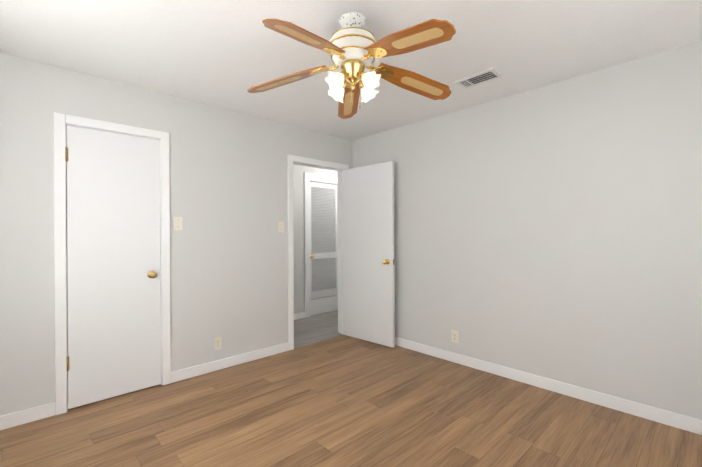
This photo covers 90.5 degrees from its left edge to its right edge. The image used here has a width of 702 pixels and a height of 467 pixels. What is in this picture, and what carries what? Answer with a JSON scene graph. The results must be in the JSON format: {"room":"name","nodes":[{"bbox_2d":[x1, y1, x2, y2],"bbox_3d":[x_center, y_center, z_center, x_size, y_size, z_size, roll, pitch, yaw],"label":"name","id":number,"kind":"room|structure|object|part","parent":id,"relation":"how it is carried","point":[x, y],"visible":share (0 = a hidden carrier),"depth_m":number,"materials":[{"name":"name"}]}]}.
{"room":"empty bedroom","nodes":[
{"label":"empty bedroom","id":0,"kind":"room"},
{"bbox_2d":[0,52,352,415],"bbox_3d":[-1.324,0.038,3.225,3.600,2.440,0.120,0,0,-44],"label":"wall","id":1,"kind":"structure","parent":0,"point":[229,241],"depth_m":3.02,"materials":[{"name":"white paint"}]},
{"bbox_2d":[0,402,54,429],"bbox_3d":[-2.309,1.219,2.193,0.680,0.092,0.017,0,0,-44],"label":"baseboard","id":2,"kind":"structure","parent":1,"relation":"attached to","point":[21,417],"depth_m":2.32,"materials":[{"name":"white wood"}]},
{"bbox_2d":[65,147,69,370],"bbox_3d":[-2.018,0.178,2.476,0.018,1.598,0.014,0,0,-44],"label":"closet door hinges","id":3,"kind":"object","parent":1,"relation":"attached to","point":[66,160],"visible":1,"depth_m":2.47,"materials":[{"name":"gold metal"}]},
{"bbox_2d":[54,112,170,414],"bbox_3d":[-1.845,0.206,2.731,0.742,2.112,0.152,0,0,-44],"label":"door frame","id":4,"kind":"structure","parent":1,"relation":"attached to","point":[61,121],"depth_m":2.47,"materials":[{"name":"white wood"}]},
{"bbox_2d":[66,125,160,408],"bbox_3d":[-1.793,0.234,2.676,0.602,2.030,0.104,0,0,-44],"label":"closet door","id":5,"kind":"structure","parent":1,"relation":"in","point":[113,267],"depth_m":2.66,"materials":[{"name":"white paint"}]},
{"bbox_3d":[-1.609,0.330,2.826,0.064,0.064,0.069,0,0,-44],"label":"knob","id":6,"kind":"part","parent":5,"relation":"part of","materials":[{"name":"gold metal"}]},
{"bbox_2d":[174,217,181,229],"bbox_3d":[-1.479,-0.090,2.982,0.070,0.115,0.019,0,0,-44],"label":"light switch","id":7,"kind":"object","parent":1,"relation":"attached to","point":[177,223],"visible":1,"depth_m":2.98,"materials":[{"name":"beige plastic"}]},
{"bbox_2d":[214,336,221,350],"bbox_3d":[-1.232,1.013,3.222,0.070,0.115,0.008,0,0,-44],"label":"electrical outlet","id":8,"kind":"object","parent":1,"relation":"attached to","point":[217,343],"visible":1,"depth_m":3.22,"materials":[{"name":"beige plastic"}]},
{"bbox_2d":[171,342,288,382],"bbox_3d":[-1.099,1.211,3.344,1.176,0.092,0.013,0,0,-44],"label":"baseboard","id":9,"kind":"structure","parent":1,"relation":"attached to","point":[190,372],"depth_m":3.27,"materials":[{"name":"white wood"}]},
{"bbox_2d":[278,222,283,231],"bbox_3d":[-0.736,-0.075,3.687,0.070,0.115,0.019,0,0,-44],"label":"light switch","id":10,"kind":"object","parent":1,"relation":"attached to","point":[280,226],"visible":1,"depth_m":3.68,"materials":[{"name":"beige plastic"}]},
{"bbox_2d":[287,154,348,350],"bbox_3d":[-0.398,0.197,4.103,0.894,2.112,0.152,0,0,-44],"label":"door frame","id":11,"kind":"structure","parent":1,"relation":"attached to","point":[308,162],"depth_m":3.90,"materials":[{"name":"white wood"}]},
{"bbox_2d":[342,161,394,347],"bbox_3d":[0.201,0.223,4.067,0.173,2.030,0.755,0,0,-44],"label":"entry door","id":12,"kind":"structure","parent":1,"relation":"in","point":[368,247],"depth_m":4.01,"materials":[{"name":"white paint"}]},
{"bbox_3d":[0.426,0.304,3.830,0.173,0.064,0.103,0,0,-44],"label":"knob","id":13,"kind":"part","parent":12,"relation":"part of","materials":[{"name":"gold metal"}]},
{"bbox_2d":[293,164,336,313],"bbox_3d":[-0.809,0.033,5.189,3.550,2.440,0.120,0,0,-44],"label":"wall","id":14,"kind":"structure","parent":0,"point":[298,241],"depth_m":5.16,"materials":[{"name":"white paint"}]},
{"bbox_2d":[294,312,304,319],"bbox_3d":[-1.367,1.211,4.564,1.870,0.092,0.013,0,0,-44],"label":"baseboard","id":15,"kind":"structure","parent":14,"relation":"attached to","point":[300,315],"depth_m":5.12,"materials":[{"name":"white wood"}]},
{"bbox_2d":[304,172,337,317],"bbox_3d":[-0.423,0.163,5.530,0.840,2.175,0.116,0,0,-44],"label":"trim","id":16,"kind":"structure","parent":14,"relation":"attached to","point":[315,306],"depth_m":5.26,"materials":[{"name":"white wood"}]},
{"bbox_2d":[310,182,337,298],"bbox_3d":[-0.416,0.096,5.521,0.612,1.810,0.099,0,0,-44],"label":"door","id":17,"kind":"structure","parent":14,"relation":"in","point":[323,272],"depth_m":5.54,"materials":[{"name":"white paint"}]},
{"bbox_2d":[0,310,701,466],"bbox_3d":[0.236,1.302,2.737,5.420,0.100,5.110,0,0,-44],"label":"floor","id":18,"kind":"structure","parent":0,"point":[344,401],"depth_m":2.30,"materials":[{"name":"wood"}]},
{"bbox_2d":[0,0,701,139],"bbox_3d":[0.020,-1.235,1.802,3.840,0.100,4.040,0,0,-44],"label":"ceiling","id":19,"kind":"structure","parent":0,"point":[226,54],"depth_m":2.18,"materials":[{"name":"white paint"}]},
{"bbox_2d":[247,12,455,118],"bbox_3d":[0.031,-0.940,1.892,1.229,0.491,1.202,0,0,-44],"label":"ceiling fan","id":20,"kind":"object","parent":19,"relation":"hanging from","point":[353,48],"visible":1,"depth_m":1.86,"materials":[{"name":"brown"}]},
{"bbox_3d":[-0.374,-0.898,2.030,0.502,0.009,0.140,-11,11,14],"label":"blade","id":21,"kind":"part","parent":20,"relation":"part of","materials":[{"name":"brown wood"}]},
{"bbox_3d":[-0.202,-0.898,1.596,0.140,0.009,0.502,15,18,29],"label":"blade","id":22,"kind":"part","parent":20,"relation":"part of","materials":[{"name":"brown wood"}]},
{"bbox_3d":[-0.078,-0.809,1.840,0.107,0.107,0.107,0,0,-44],"label":"lamp shade","id":23,"kind":"part","parent":20,"relation":"part of","materials":[{"name":"white glass"}]},
{"bbox_3d":[-0.080,-0.812,2.019,0.119,0.102,0.104,0,0,-44],"label":"lamp shade","id":24,"kind":"part","parent":20,"relation":"part of","materials":[{"name":"white glass"}]},
{"bbox_2d":[338,71,347,78],"bbox_3d":[-0.041,-0.854,1.878,0.062,0.048,0.044,0,0,-44],"label":"socket","id":25,"kind":"object","parent":20,"relation":"attached to","point":[344,74],"depth_m":1.86,"materials":[{"name":"gold metal"}]},
{"bbox_3d":[-0.015,-0.900,2.328,0.140,0.009,0.502,-13,-9,-6],"label":"blade","id":26,"kind":"part","parent":20,"relation":"part of","materials":[{"name":"brown wood"}]},
{"bbox_2d":[359,80,363,88],"bbox_3d":[0.062,-0.855,1.984,0.062,0.048,0.044,0,0,-44],"label":"socket","id":27,"kind":"object","parent":20,"relation":"attached to","point":[360,81],"depth_m":1.98,"materials":[{"name":"gold metal"}]},
{"bbox_3d":[0.100,-0.810,2.023,0.107,0.107,0.107,0,0,-44],"label":"lamp shade","id":28,"kind":"part","parent":20,"relation":"part of","materials":[{"name":"white glass"}]},
{"bbox_3d":[0.102,-0.812,1.843,0.119,0.102,0.104,0,0,-44],"label":"lamp shade","id":29,"kind":"part","parent":20,"relation":"part of","materials":[{"name":"white glass"}]},
{"bbox_3d":[0.114,-0.938,1.972,0.063,0.028,0.036,0,0,-44],"label":"arm","id":30,"kind":"part","parent":20,"relation":"part of"},
{"bbox_3d":[0.264,-0.901,1.625,0.140,0.009,0.502,17,-1,-41],"label":"blade","id":31,"kind":"part","parent":20,"relation":"part of","materials":[{"name":"brown wood"}]},
{"bbox_3d":[0.380,-0.902,2.078,0.502,0.009,0.140,10,-17,-21],"label":"blade","id":32,"kind":"part","parent":20,"relation":"part of","materials":[{"name":"brown wood"}]},
{"bbox_2d":[454,68,503,88],"bbox_3d":[0.976,-1.186,2.668,0.185,0.010,0.305,0,0,-44],"label":"ceiling vent","id":33,"kind":"object","parent":19,"relation":"in","point":[482,77],"visible":1,"depth_m":2.66,"materials":[{"name":"white metal"}]},
{"bbox_2d":[352,41,701,419],"bbox_3d":[1.333,0.026,3.127,0.120,2.440,3.920,0,0,-44],"label":"wall","id":34,"kind":"structure","parent":0,"point":[553,231],"depth_m":2.68,"materials":[{"name":"white paint"}]},
{"bbox_2d":[452,330,457,342],"bbox_3d":[1.009,0.998,3.382,0.008,0.115,0.070,0,0,-44],"label":"electrical outlet","id":35,"kind":"object","parent":34,"relation":"attached to","point":[454,336],"visible":1,"depth_m":3.38,"materials":[{"name":"beige plastic"}]},
{"bbox_2d":[395,337,701,434],"bbox_3d":[1.326,1.201,3.034,0.030,0.092,3.800,0,0,-44],"label":"baseboard","id":36,"kind":"structure","parent":34,"relation":"attached to","point":[655,414],"depth_m":2.66,"materials":[{"name":"white wood"}]}
]}

